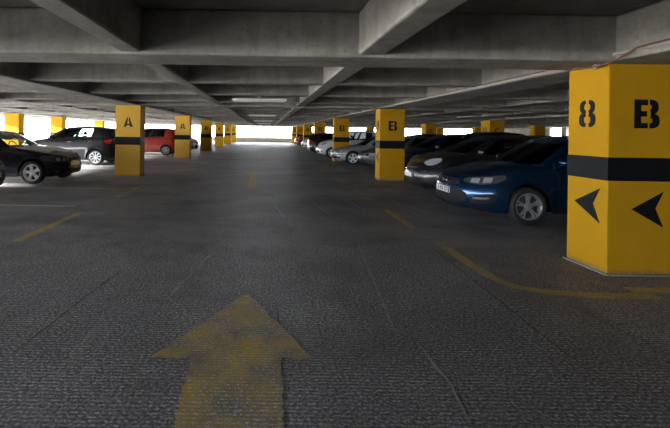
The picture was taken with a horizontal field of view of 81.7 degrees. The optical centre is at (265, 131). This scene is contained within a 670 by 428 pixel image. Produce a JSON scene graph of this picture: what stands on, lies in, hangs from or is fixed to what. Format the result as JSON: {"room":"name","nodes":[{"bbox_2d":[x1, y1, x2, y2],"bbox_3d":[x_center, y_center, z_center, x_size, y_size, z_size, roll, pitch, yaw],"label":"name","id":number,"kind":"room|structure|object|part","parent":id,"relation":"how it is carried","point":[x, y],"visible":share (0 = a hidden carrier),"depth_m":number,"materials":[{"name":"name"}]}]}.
{"room":"parking garage","nodes":[
{"label":"parking garage","id":0,"kind":"room"},
{"bbox_2d":[192,137,291,142],"bbox_3d":[6.132,1.269,56.100,45.300,0.700,0.200,1,0,0],"label":"wall","id":1,"kind":"structure","parent":0,"point":[238,139],"depth_m":56.00,"materials":[{"name":"concrete"}]},
{"bbox_2d":[0,0,662,15],"bbox_3d":[6.170,-1.346,13.500,46.300,0.250,86.000,1,0,0],"label":"ceiling","id":2,"kind":"structure","parent":0,"point":[522,7],"depth_m":3.90,"materials":[{"name":"concrete"}]},
{"bbox_2d":[0,114,147,124],"bbox_3d":[-16.733,-1.305,13.500,0.500,0.494,85.800,1,0,0],"label":"trim","id":3,"kind":"structure","parent":2,"relation":"attached to","point":[0,114],"depth_m":28.54,"materials":[{"name":"concrete"}]},
{"bbox_2d":[0,111,169,124],"bbox_3d":[-13.883,-1.264,13.500,0.800,0.493,85.600,1,0,0],"label":"trim","id":4,"kind":"structure","parent":2,"relation":"attached to","point":[0,111],"depth_m":25.12,"materials":[{"name":"concrete"}]},
{"bbox_2d":[0,107,174,123],"bbox_3d":[-10.858,-1.235,13.500,0.250,0.464,85.600,1,0,0],"label":"trim","id":5,"kind":"structure","parent":2,"relation":"attached to","point":[20,108],"depth_m":18.54,"materials":[{"name":"concrete"}]},
{"bbox_2d":[0,92,199,123],"bbox_3d":[-7.709,-1.189,13.500,0.250,0.464,85.600,1,0,0],"label":"beam","id":6,"kind":"structure","parent":2,"relation":"attached to","point":[2,94],"depth_m":14.56,"materials":[{"name":"concrete"}]},
{"bbox_2d":[0,62,235,125],"bbox_3d":[-4.514,-1.128,13.500,0.820,0.493,85.600,1,0,0],"label":"beam","id":7,"kind":"structure","parent":2,"relation":"attached to","point":[16,74],"depth_m":8.03,"materials":[{"name":"concrete"}]},
{"bbox_2d":[30,0,255,125],"bbox_3d":[-1.448,-1.098,13.500,0.242,0.464,85.600,1,0,0],"label":"beam","id":8,"kind":"structure","parent":2,"relation":"attached to","point":[118,23],"depth_m":3.48,"materials":[{"name":"concrete"}]},
{"bbox_2d":[273,0,466,125],"bbox_3d":[1.145,-1.060,13.500,0.280,0.464,85.600,1,0,0],"label":"beam","id":9,"kind":"structure","parent":2,"relation":"attached to","point":[384,25],"depth_m":3.35,"materials":[{"name":"concrete"}]},
{"bbox_2d":[254,119,279,121],"bbox_3d":[0.111,-0.775,25.250,1.740,0.167,0.100,1,0,0],"label":"strip light","id":10,"kind":"object","parent":9,"relation":"attached to","point":[263,120],"visible":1,"depth_m":25.21,"materials":[{"name":"white plastic"}]},
{"bbox_2d":[249,113,286,116],"bbox_3d":[0.111,-0.775,17.000,1.740,0.167,0.100,1,0,0],"label":"strip light","id":11,"kind":"object","parent":9,"relation":"attached to","point":[262,113],"visible":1,"depth_m":16.96,"materials":[{"name":"white plastic"}]},
{"bbox_2d":[232,95,307,101],"bbox_3d":[0.111,-0.775,8.750,1.740,0.167,0.100,1,0,0],"label":"strip light","id":12,"kind":"object","parent":9,"relation":"attached to","point":[259,99],"visible":1,"depth_m":8.71,"materials":[{"name":"white plastic"}]},
{"bbox_2d":[326,89,568,125],"bbox_3d":[7.150,-0.973,13.500,0.270,0.464,85.600,1,0,0],"label":"beam","id":13,"kind":"structure","parent":2,"relation":"attached to","point":[509,103],"depth_m":10.71,"materials":[{"name":"concrete"}]},
{"bbox_2d":[354,114,568,127],"bbox_3d":[12.624,-0.880,13.500,0.820,0.493,85.600,1,0,0],"label":"beam","id":14,"kind":"structure","parent":2,"relation":"attached to","point":[538,115],"depth_m":19.02,"materials":[{"name":"concrete"}]},
{"bbox_2d":[354,108,568,125],"bbox_3d":[9.850,-0.934,13.500,0.270,0.464,85.600,1,0,0],"label":"beam","id":15,"kind":"structure","parent":2,"relation":"attached to","point":[482,115],"depth_m":17.01,"materials":[{"name":"concrete"}]},
{"bbox_2d":[374,118,568,127],"bbox_3d":[15.364,-0.854,13.500,0.300,0.464,85.600,1,0,0],"label":"beam","id":16,"kind":"structure","parent":2,"relation":"attached to","point":[565,118],"depth_m":27.39,"materials":[{"name":"concrete"}]},
{"bbox_2d":[292,0,669,126],"bbox_3d":[4.175,-1.002,13.500,0.820,0.493,85.600,1,0,0],"label":"ceiling beam","id":17,"kind":"structure","parent":2,"relation":"attached to","point":[648,24],"depth_m":4.07,"materials":[{"name":"concrete"}]},
{"bbox_2d":[338,64,600,116],"bbox_3d":[3.716,-0.761,12.106,0.100,0.120,15.788,1,0,0],"label":"conduit pipe","id":18,"kind":"object","parent":17,"relation":"attached to","point":[551,71],"visible":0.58,"depth_m":6.36,"materials":[{"name":"grey metal"}]},
{"bbox_2d":[613,40,669,55],"bbox_3d":[3.737,-0.836,-1.200,0.042,0.032,10.600,1,0,0],"label":"conduit pipe","id":19,"kind":"object","parent":17,"relation":"attached to","point":[668,41],"visible":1,"depth_m":3.74,"materials":[{"name":"grey metal"}]},
{"bbox_2d":[405,122,562,127],"bbox_3d":[18.064,-0.815,13.500,0.300,0.464,85.600,1,0,0],"label":"beam","id":20,"kind":"structure","parent":2,"relation":"attached to","point":[534,122],"depth_m":26.09,"materials":[{"name":"concrete"}]},
{"bbox_2d":[406,123,568,128],"bbox_3d":[20.913,-0.759,13.500,0.800,0.493,85.600,1,0,0],"label":"trim","id":21,"kind":"structure","parent":2,"relation":"attached to","point":[548,123],"depth_m":30.36,"materials":[{"name":"concrete"}]},
{"bbox_2d":[0,141,669,427],"bbox_3d":[6.125,1.768,13.500,45.700,0.301,85.400,1,0,0],"label":"floor","id":22,"kind":"structure","parent":0,"point":[397,331],"depth_m":3.48,"materials":[{"name":"asphalt"}]},
{"bbox_2d":[0,160,5,184],"bbox_3d":[-8.229,0.633,8.452,4.423,1.555,1.984,1,0,0],"label":"hatchback","id":23,"kind":"object","parent":22,"relation":"on","point":[2,167],"visible":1,"depth_m":8.81,"materials":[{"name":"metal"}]},
{"bbox_2d":[4,113,24,144],"bbox_3d":[-13.894,0.157,21.000,0.880,2.344,0.560,1,0,0],"label":"pillar","id":24,"kind":"structure","parent":22,"relation":"on","point":[13,122],"depth_m":20.75,"materials":[{"name":"yellow paint"}]},
{"bbox_2d":[0,205,65,205],"bbox_3d":[-6.647,1.432,7.560,5.764,0.001,0.114,1,0,0],"label":"bay line","id":25,"kind":"object","parent":22,"relation":"on","point":[0,205],"visible":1,"depth_m":7.56,"materials":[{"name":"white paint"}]},
{"bbox_2d":[0,130,81,183],"bbox_3d":[-7.738,0.680,11.251,4.265,1.476,1.946,1,0,0],"label":"hatchback","id":26,"kind":"object","parent":22,"relation":"on","point":[34,162],"visible":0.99,"depth_m":10.50,"materials":[{"name":"black metal"}]},
{"bbox_3d":[-7.747,1.175,10.395,1.898,0.077,0.035,1,0,0],"label":"sill trim","id":27,"kind":"part","parent":26,"relation":"part of","materials":[{"name":"black plastic"}]},
{"bbox_2d":[12,212,83,240],"bbox_3d":[-3.393,1.479,6.074,0.168,0.001,1.861,1,0,0],"label":"lane dash","id":28,"kind":"object","parent":22,"relation":"on","point":[51,225],"visible":1,"depth_m":5.89,"materials":[{"name":"yellow paint"}]},
{"bbox_2d":[50,117,65,135],"bbox_3d":[-13.944,0.156,25.550,0.880,2.344,0.560,1,0,0],"label":"pillar","id":29,"kind":"structure","parent":22,"relation":"on","point":[57,124],"depth_m":25.30,"materials":[{"name":"yellow paint"}]},
{"bbox_2d":[7,187,114,188],"bbox_3d":[-6.729,1.431,9.844,5.608,0.001,0.139,1,0,0],"label":"parking line","id":30,"kind":"object","parent":22,"relation":"on","point":[7,187],"visible":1,"depth_m":9.85,"materials":[{"name":"white paint"}]},
{"bbox_2d":[23,126,114,164],"bbox_3d":[-8.641,0.569,17.148,4.378,1.672,2.001,1,0,0],"label":"crossover","id":31,"kind":"object","parent":22,"relation":"on","point":[97,148],"visible":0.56,"depth_m":16.31,"materials":[{"name":"grey metal"}]},
{"bbox_3d":[-6.603,1.012,16.676,0.249,0.196,0.951,1,0,21],"label":"bumper trim","id":32,"kind":"part","parent":31,"relation":"part of","materials":[{"name":"black plastic"}]},
{"bbox_2d":[94,121,104,126],"bbox_3d":[-15.194,0.138,34.750,0.880,2.344,0.560,1,0,0],"label":"pillar","id":33,"kind":"structure","parent":22,"relation":"on","point":[96,123],"depth_m":34.50,"materials":[{"name":"yellow paint"}]},
{"bbox_2d":[115,186,142,196],"bbox_3d":[-3.389,1.480,9.498,0.164,0.001,1.813,1,0,0],"label":"lane dash","id":34,"kind":"object","parent":22,"relation":"on","point":[135,188],"visible":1,"depth_m":9.37,"materials":[{"name":"yellow paint"}]},
{"bbox_2d":[115,105,144,176],"bbox_3d":[-4.535,0.292,12.750,0.880,2.344,0.560,1,0,0],"label":"pillar","id":35,"kind":"structure","parent":22,"relation":"on","point":[130,119],"depth_m":12.50,"materials":[{"name":"yellow paint"}]},
{"bbox_2d":[145,128,174,154],"bbox_3d":[-7.520,0.573,24.248,4.123,1.697,1.936,1,0,0],"label":"hatchback","id":36,"kind":"object","parent":22,"relation":"on","point":[162,140],"visible":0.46,"depth_m":23.44,"materials":[{"name":"red paint"}]},
{"bbox_2d":[174,116,191,158],"bbox_3d":[-4.535,0.292,20.950,0.880,2.344,0.560,1,0,0],"label":"pillar","id":37,"kind":"structure","parent":22,"relation":"on","point":[183,124],"depth_m":20.70,"materials":[{"name":"yellow paint"}]},
{"bbox_2d":[191,138,198,149],"bbox_3d":[-7.031,0.592,27.402,4.385,1.672,2.001,1,0,0],"label":"van","id":38,"kind":"object","parent":22,"relation":"on","point":[194,143],"visible":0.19,"depth_m":26.87,"materials":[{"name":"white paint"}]},
{"bbox_2d":[200,120,211,150],"bbox_3d":[-4.535,0.292,29.150,0.880,2.344,0.560,1,0,0],"label":"pillar","id":39,"kind":"structure","parent":22,"relation":"on","point":[206,125],"depth_m":28.90,"materials":[{"name":"yellow paint"}]},
{"bbox_2d":[215,123,223,146],"bbox_3d":[-4.535,0.292,37.350,0.880,2.344,0.560,1,0,0],"label":"pillar","id":40,"kind":"structure","parent":22,"relation":"on","point":[219,127],"depth_m":37.10,"materials":[{"name":"yellow paint"}]},
{"bbox_2d":[224,125,230,143],"bbox_3d":[-4.535,0.292,45.550,0.880,2.344,0.560,1,0,0],"label":"pillar","id":41,"kind":"structure","parent":22,"relation":"on","point":[227,128],"depth_m":45.30,"materials":[{"name":"yellow paint"}]},
{"bbox_2d":[150,293,312,427],"bbox_3d":[-0.231,1.525,2.495,1.103,0.001,2.213,1,0,0],"label":"lane arrow","id":42,"kind":"object","parent":22,"relation":"on","point":[234,378],"visible":1,"depth_m":2.46,"materials":[{"name":"yellow paint"}]},
{"bbox_2d":[231,126,236,141],"bbox_3d":[-4.535,0.292,53.750,0.880,2.344,0.560,1,0,0],"label":"pillar","id":43,"kind":"structure","parent":22,"relation":"on","point":[233,128],"depth_m":53.50,"materials":[{"name":"yellow paint"}]},
{"bbox_2d":[247,170,259,186],"bbox_3d":[-0.429,1.522,12.818,0.515,0.001,4.756,1,0,0],"label":"lane arrow","id":44,"kind":"object","parent":22,"relation":"on","point":[252,181],"visible":1,"depth_m":12.19,"materials":[{"name":"yellow paint"}]},
{"bbox_2d":[292,127,296,142],"bbox_3d":[4.154,0.418,53.950,0.880,2.344,0.560,1,0,0],"label":"pillar","id":45,"kind":"structure","parent":22,"relation":"on","point":[294,129],"depth_m":53.70,"materials":[{"name":"yellow paint"}]},
{"bbox_2d":[296,126,302,144],"bbox_3d":[4.154,0.418,45.700,0.880,2.344,0.560,1,0,0],"label":"pillar","id":46,"kind":"structure","parent":22,"relation":"on","point":[299,128],"depth_m":45.45,"materials":[{"name":"yellow paint"}]},
{"bbox_2d":[294,133,313,145],"bbox_3d":[5.254,0.833,43.498,3.969,1.547,1.913,1,0,0],"label":"hatchback","id":47,"kind":"object","parent":22,"relation":"on","point":[298,140],"visible":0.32,"depth_m":42.77,"materials":[{"name":"red paint"}]},
{"bbox_2d":[301,139,307,147],"bbox_3d":[5.477,0.832,34.498,4.423,1.555,1.984,1,0,0],"label":"hatchback","id":48,"kind":"object","parent":22,"relation":"on","point":[304,143],"visible":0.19,"depth_m":33.88,"materials":[{"name":"white paint"}]},
{"bbox_2d":[303,124,311,147],"bbox_3d":[4.154,0.418,37.450,0.880,2.344,0.560,1,0,0],"label":"pillar","id":49,"kind":"structure","parent":22,"relation":"on","point":[307,128],"depth_m":37.20,"materials":[{"name":"yellow paint"}]},
{"bbox_2d":[313,122,325,152],"bbox_3d":[4.154,0.418,29.200,0.880,2.344,0.560,1,0,0],"label":"pillar","id":50,"kind":"structure","parent":22,"relation":"on","point":[319,127],"depth_m":28.95,"materials":[{"name":"yellow paint"}]},
{"bbox_2d":[307,133,332,154],"bbox_3d":[5.197,0.828,27.202,4.428,1.555,1.984,1,0,0],"label":"hatchback","id":51,"kind":"object","parent":22,"relation":"on","point":[315,139],"visible":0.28,"depth_m":26.48,"materials":[{"name":"black paint"}]},
{"bbox_2d":[332,118,349,160],"bbox_3d":[4.154,0.418,20.950,0.880,2.344,0.560,1,0,0],"label":"pillar","id":52,"kind":"structure","parent":22,"relation":"on","point":[340,125],"depth_m":20.70,"materials":[{"name":"yellow paint"}]},
{"bbox_2d":[316,131,375,157],"bbox_3d":[5.278,0.758,23.998,4.123,1.697,1.936,1,0,0],"label":"hatchback","id":53,"kind":"object","parent":22,"relation":"on","point":[325,148],"visible":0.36,"depth_m":23.28,"materials":[{"name":"white paint"}]},
{"bbox_2d":[331,136,375,164],"bbox_3d":[5.626,0.883,19.349,4.522,1.457,1.926,1,0,0],"label":"sedan","id":54,"kind":"object","parent":22,"relation":"on","point":[349,153],"visible":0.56,"depth_m":18.58,"materials":[{"name":"silver metal"}]},
{"bbox_2d":[352,189,371,199],"bbox_3d":[2.408,1.564,9.596,0.171,0.001,1.703,1,0,0],"label":"lane dash","id":55,"kind":"object","parent":22,"relation":"on","point":[355,190],"visible":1,"depth_m":9.43,"materials":[{"name":"yellow paint"}]},
{"bbox_2d":[366,127,373,131],"bbox_3d":[12.604,0.541,45.875,0.880,2.344,0.910,1,0,0],"label":"pillar","id":56,"kind":"structure","parent":22,"relation":"on","point":[367,128],"depth_m":45.45,"materials":[{"name":"yellow paint"}]},
{"bbox_2d":[374,109,404,180],"bbox_3d":[4.154,0.418,12.700,0.880,2.344,0.560,1,0,0],"label":"pillar","id":57,"kind":"structure","parent":22,"relation":"on","point":[390,123],"depth_m":12.45,"materials":[{"name":"yellow paint"}]},
{"bbox_2d":[358,136,429,166],"bbox_3d":[6.426,0.895,16.898,4.522,1.456,1.926,1,0,0],"label":"sedan","id":58,"kind":"object","parent":22,"relation":"on","point":[366,156],"visible":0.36,"depth_m":16.32,"materials":[{"name":"grey metal"}]},
{"bbox_2d":[383,210,417,228],"bbox_3d":[2.408,1.564,6.901,0.167,0.001,1.510,1,0,0],"label":"lane dash","id":59,"kind":"object","parent":22,"relation":"on","point":[407,224],"visible":1,"depth_m":6.79,"materials":[{"name":"yellow paint"}]},
{"bbox_2d":[408,134,438,136],"bbox_3d":[10.699,0.908,23.302,4.423,1.555,1.984,1,0,0],"label":"hatchback","id":60,"kind":"object","parent":22,"relation":"on","point":[428,135],"visible":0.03,"depth_m":22.75,"materials":[{"name":"blue paint"}]},
{"bbox_2d":[421,124,435,133],"bbox_3d":[12.604,0.541,29.375,0.880,2.344,0.910,1,0,0],"label":"pillar","id":61,"kind":"structure","parent":22,"relation":"on","point":[425,128],"depth_m":28.95,"materials":[{"name":"yellow paint"}]},
{"bbox_2d":[436,128,443,134],"bbox_3d":[20.903,0.661,45.700,0.880,2.344,0.560,1,0,0],"label":"pillar","id":62,"kind":"structure","parent":22,"relation":"on","point":[440,131],"depth_m":45.45,"materials":[{"name":"yellow paint"}]},
{"bbox_2d":[404,134,480,170],"bbox_3d":[6.777,0.851,14.598,4.423,1.555,1.984,1,0,0],"label":"hatchback","id":63,"kind":"object","parent":22,"relation":"on","point":[438,142],"visible":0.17,"depth_m":13.93,"materials":[{"name":"blue paint"}]},
{"bbox_2d":[405,135,541,188],"bbox_3d":[5.725,0.840,9.948,3.968,1.547,1.913,1,0,0],"label":"hatchback","id":64,"kind":"object","parent":22,"relation":"on","point":[423,170],"visible":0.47,"depth_m":9.35,"materials":[{"name":"black paint"}]},
{"bbox_2d":[406,166,416,170],"bbox_3d":[3.809,0.963,9.950,0.064,0.079,0.670,1,0,0],"label":"grille","id":65,"kind":"object","parent":64,"relation":"attached to","point":[409,168],"depth_m":9.87,"materials":[{"name":"black plastic"}]},
{"bbox_2d":[478,149,485,154],"bbox_3d":[5.184,0.486,9.126,0.150,0.150,0.252,1,0,0],"label":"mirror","id":66,"kind":"object","parent":64,"relation":"attached to","point":[480,151],"depth_m":9.05,"materials":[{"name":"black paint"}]},
{"bbox_2d":[472,127,480,132],"bbox_3d":[20.903,0.661,37.450,0.880,2.344,0.560,1,0,0],"label":"pillar","id":67,"kind":"structure","parent":22,"relation":"on","point":[474,129],"depth_m":37.20,"materials":[{"name":"yellow paint"}]},
{"bbox_2d":[481,120,504,131],"bbox_3d":[12.604,0.541,21.125,0.880,2.344,0.910,1,0,0],"label":"pillar","id":68,"kind":"structure","parent":22,"relation":"on","point":[488,125],"depth_m":20.70,"materials":[{"name":"yellow paint"}]},
{"bbox_2d":[466,132,525,135],"bbox_3d":[11.250,0.845,17.502,4.123,1.697,1.936,1,0,0],"label":"hatchback","id":69,"kind":"object","parent":22,"relation":"on","point":[474,133],"visible":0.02,"depth_m":16.88,"materials":[{"name":"blue paint"}]},
{"bbox_2d":[436,136,568,224],"bbox_3d":[5.647,0.834,7.350,4.437,1.555,1.978,1,0,0],"label":"hatchback","id":70,"kind":"object","parent":22,"relation":"on","point":[527,181],"visible":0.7,"depth_m":6.60,"materials":[{"name":"blue paint"}]},
{"bbox_3d":[3.434,1.080,7.350,0.012,0.110,0.520,1,0,0],"label":"license plate","id":71,"kind":"part","parent":70,"relation":"part of","materials":[{"name":"white"}]},
{"bbox_2d":[438,174,460,183],"bbox_3d":[3.523,0.919,7.350,0.117,0.130,0.842,1,0,0],"label":"grille","id":72,"kind":"object","parent":70,"relation":"attached to","point":[443,178],"depth_m":7.27,"materials":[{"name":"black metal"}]},
{"bbox_2d":[472,197,489,199],"bbox_3d":[3.742,1.155,6.601,0.264,0.062,0.026,1,0,34],"label":"fog lamp","id":73,"kind":"object","parent":70,"relation":"attached to","point":[473,198],"depth_m":6.59,"materials":[{"name":"grey glass"}]},
{"bbox_3d":[5.818,1.372,6.472,1.863,0.077,0.034,1,0,0],"label":"sill trim","id":74,"kind":"part","parent":70,"relation":"part of","materials":[{"name":"black plastic"}]},
{"bbox_2d":[557,159,566,166],"bbox_3d":[5.086,0.528,6.487,0.150,0.150,0.252,1,0,0],"label":"mirror","id":75,"kind":"object","parent":70,"relation":"attached to","point":[560,162],"depth_m":6.44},
{"bbox_2d":[530,125,544,134],"bbox_3d":[20.903,0.661,29.200,0.880,2.344,0.560,1,0,0],"label":"pillar","id":76,"kind":"structure","parent":22,"relation":"on","point":[534,129],"depth_m":28.95,"materials":[{"name":"yellow paint"}]},
{"bbox_2d":[528,135,553,136],"bbox_3d":[11.499,0.919,14.902,4.423,1.555,1.984,1,0,0],"label":"hatchback","id":77,"kind":"object","parent":22,"relation":"on","point":[528,135],"visible":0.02,"depth_m":14.71,"materials":[{"name":"black paint"}]},
{"bbox_2d":[441,247,662,298],"bbox_3d":[3.063,1.573,4.370,1.428,0.001,1.567,1,0,0],"label":"bay line","id":78,"kind":"object","parent":22,"relation":"on","point":[457,255],"visible":1,"depth_m":3.74,"materials":[{"name":"yellow paint"}]},
{"bbox_2d":[563,64,669,276],"bbox_3d":[4.194,0.419,4.480,0.880,2.344,0.620,1,0,0],"label":"pillar","id":79,"kind":"structure","parent":22,"relation":"on","point":[618,156],"depth_m":4.20,"materials":[{"name":"yellow paint"}]},
{"bbox_2d":[624,287,669,292],"bbox_3d":[4.260,1.590,3.817,1.254,0.001,0.186,1,0,0],"label":"bay line","id":80,"kind":"object","parent":22,"relation":"on","point":[634,289],"visible":1,"depth_m":3.82,"materials":[{"name":"yellow paint"}]},
{"bbox_2d":[504,127,568,135],"bbox_3d":[28.695,0.526,13.500,0.600,2.840,85.000,1,0,0],"label":"wall","id":81,"kind":"structure","parent":0,"point":[564,130],"depth_m":41.62,"materials":[{"name":"paint"}]},
{"bbox_2d":[0,109,564,119],"bbox_3d":[6.165,-0.991,19.430,45.900,0.457,0.240,1,0,0],"label":"trim","id":82,"kind":"structure","parent":81,"relation":"attached to","point":[2,110],"depth_m":19.31,"materials":[{"name":"concrete"}]},
{"bbox_2d":[0,82,566,100],"bbox_3d":[6.165,-0.991,8.960,45.900,0.457,0.240,1,0,0],"label":"beam","id":83,"kind":"structure","parent":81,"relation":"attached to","point":[94,87],"depth_m":8.84,"materials":[{"name":"concrete"}]},
{"bbox_2d":[0,99,568,111],"bbox_3d":[6.165,-0.972,12.640,45.900,0.495,0.620,1,0,0],"label":"beam","id":84,"kind":"structure","parent":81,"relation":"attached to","point":[34,102],"depth_m":12.33,"materials":[{"name":"concrete"}]},
{"bbox_2d":[0,104,568,114],"bbox_3d":[6.165,-0.991,14.990,45.900,0.457,0.240,1,0,0],"label":"trim","id":85,"kind":"structure","parent":81,"relation":"attached to","point":[1,105],"depth_m":14.87,"materials":[{"name":"concrete"}]},
{"bbox_2d":[0,107,568,117],"bbox_3d":[6.165,-0.991,17.210,45.900,0.457,0.240,1,0,0],"label":"trim","id":86,"kind":"structure","parent":81,"relation":"attached to","point":[28,108],"depth_m":17.09,"materials":[{"name":"concrete"}]},
{"bbox_2d":[0,112,568,121],"bbox_3d":[6.165,-0.972,20.890,45.900,0.495,0.620,1,0,0],"label":"trim","id":87,"kind":"structure","parent":81,"relation":"attached to","point":[16,112],"depth_m":20.58,"materials":[{"name":"concrete"}]},
{"bbox_2d":[5,92,568,107],"bbox_3d":[6.165,-0.991,11.180,45.900,0.457,0.240,1,0,0],"label":"beam","id":88,"kind":"structure","parent":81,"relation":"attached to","point":[11,96],"depth_m":11.06,"materials":[{"name":"concrete"}]},
{"bbox_2d":[110,119,472,124],"bbox_3d":[6.165,-0.991,31.490,45.900,0.457,0.240,1,0,0],"label":"trim","id":89,"kind":"structure","parent":81,"relation":"attached to","point":[110,119],"depth_m":31.38,"materials":[{"name":"concrete"}]},
{"bbox_2d":[38,116,547,123],"bbox_3d":[6.165,-0.991,27.680,45.900,0.457,0.240,1,0,0],"label":"trim","id":90,"kind":"structure","parent":81,"relation":"attached to","point":[38,116],"depth_m":27.56,"materials":[{"name":"concrete"}]},
{"bbox_2d":[25,115,568,123],"bbox_3d":[6.165,-0.991,25.460,45.900,0.457,0.240,1,0,0],"label":"trim","id":91,"kind":"structure","parent":81,"relation":"attached to","point":[25,115],"depth_m":25.34,"materials":[{"name":"concrete"}]},
{"bbox_2d":[148,124,448,128],"bbox_3d":[6.165,-0.972,53.890,45.900,0.495,0.620,1,0,0],"label":"trim","id":92,"kind":"structure","parent":81,"relation":"attached to","point":[148,124],"depth_m":53.58,"materials":[{"name":"concrete"}]},
{"bbox_2d":[30,62,568,88],"bbox_3d":[6.165,-0.991,6.740,45.900,0.457,0.240,1,0,0],"label":"beam","id":93,"kind":"structure","parent":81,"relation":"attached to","point":[52,72],"depth_m":6.62,"materials":[{"name":"concrete"}]},
{"bbox_2d":[44,114,568,122],"bbox_3d":[6.165,-0.991,23.240,45.900,0.457,0.240,1,0,0],"label":"trim","id":94,"kind":"structure","parent":81,"relation":"attached to","point":[44,114],"depth_m":23.12,"materials":[{"name":"concrete"}]},
{"bbox_2d":[48,117,568,125],"bbox_3d":[6.165,-0.972,29.140,45.900,0.495,0.620,1,0,0],"label":"trim","id":95,"kind":"structure","parent":81,"relation":"attached to","point":[48,117],"depth_m":28.83,"materials":[{"name":"concrete"}]},
{"bbox_2d":[92,120,526,126],"bbox_3d":[6.165,-0.991,35.930,45.900,0.457,0.240,1,0,0],"label":"trim","id":96,"kind":"structure","parent":81,"relation":"attached to","point":[92,120],"depth_m":35.81,"materials":[{"name":"concrete"}]},
{"bbox_2d":[173,124,467,128],"bbox_3d":[6.165,-0.991,52.430,45.900,0.457,0.240,1,0,0],"label":"trim","id":97,"kind":"structure","parent":81,"relation":"attached to","point":[173,124],"depth_m":52.31,"materials":[{"name":"concrete"}]},
{"bbox_2d":[79,119,568,126],"bbox_3d":[6.165,-0.991,33.710,45.900,0.457,0.240,1,0,0],"label":"trim","id":98,"kind":"structure","parent":81,"relation":"attached to","point":[79,119],"depth_m":33.59,"materials":[{"name":"concrete"}]},
{"bbox_2d":[145,123,506,128],"bbox_3d":[6.165,-0.972,45.640,45.900,0.495,0.620,1,0,0],"label":"trim","id":99,"kind":"structure","parent":81,"relation":"attached to","point":[145,123],"depth_m":45.33,"materials":[{"name":"concrete"}]},
{"bbox_2d":[145,122,515,127],"bbox_3d":[6.165,-0.991,41.960,45.900,0.457,0.240,1,0,0],"label":"trim","id":100,"kind":"structure","parent":81,"relation":"attached to","point":[145,122],"depth_m":41.84,"materials":[{"name":"concrete"}]},
{"bbox_2d":[192,123,471,127],"bbox_3d":[6.165,-0.991,44.180,45.900,0.457,0.240,1,0,0],"label":"trim","id":101,"kind":"structure","parent":81,"relation":"attached to","point":[192,123],"depth_m":44.06,"materials":[{"name":"concrete"}]},
{"bbox_2d":[192,124,471,128],"bbox_3d":[6.165,-0.991,50.210,45.900,0.457,0.240,1,0,0],"label":"trim","id":102,"kind":"structure","parent":81,"relation":"attached to","point":[192,124],"depth_m":50.09,"materials":[{"name":"concrete"}]},
{"bbox_2d":[108,121,560,127],"bbox_3d":[6.165,-0.972,37.390,45.900,0.495,0.620,1,0,0],"label":"trim","id":103,"kind":"structure","parent":81,"relation":"attached to","point":[108,121],"depth_m":37.08,"materials":[{"name":"concrete"}]},
{"bbox_2d":[0,7,669,69],"bbox_3d":[6.165,-0.972,4.390,45.900,0.495,0.620,1,0,0],"label":"beam","id":104,"kind":"structure","parent":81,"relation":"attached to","point":[27,34],"depth_m":4.08,"materials":[{"name":"concrete"}]},
{"bbox_2d":[299,38,669,124],"bbox_3d":[3.707,-0.796,22.750,0.092,0.162,58.500,1,0,0],"label":"conduit pipe","id":105,"kind":"object","parent":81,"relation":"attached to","point":[660,41],"visible":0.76,"depth_m":4.43,"materials":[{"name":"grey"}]},
{"label":"outside","id":106,"kind":"structure","parent":0,"visible":0},
{"bbox_2d":[3,133,214,141],"bbox_3d":[-0.073,5.029,100.000,600.000,0.200,600.000,1,0,0],"label":"ground","id":107,"kind":"structure","parent":106,"point":[32,136],"depth_m":276.75,"materials":[{"name":"grey"}]},
{"bbox_2d":[236,131,282,137],"bbox_3d":[-3.033,2.236,135.000,19.000,5.300,11.000,1,0,0],"label":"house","id":108,"kind":"structure","parent":107,"relation":"on","point":[260,134],"depth_m":130.97,"materials":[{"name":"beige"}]},
{"bbox_2d":[279,131,313,137],"bbox_3d":[13.968,2.333,155.000,21.000,5.600,11.000,1,0,0],"label":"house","id":109,"kind":"structure","parent":107,"relation":"on","point":[286,134],"depth_m":151.22,"materials":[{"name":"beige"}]}
]}

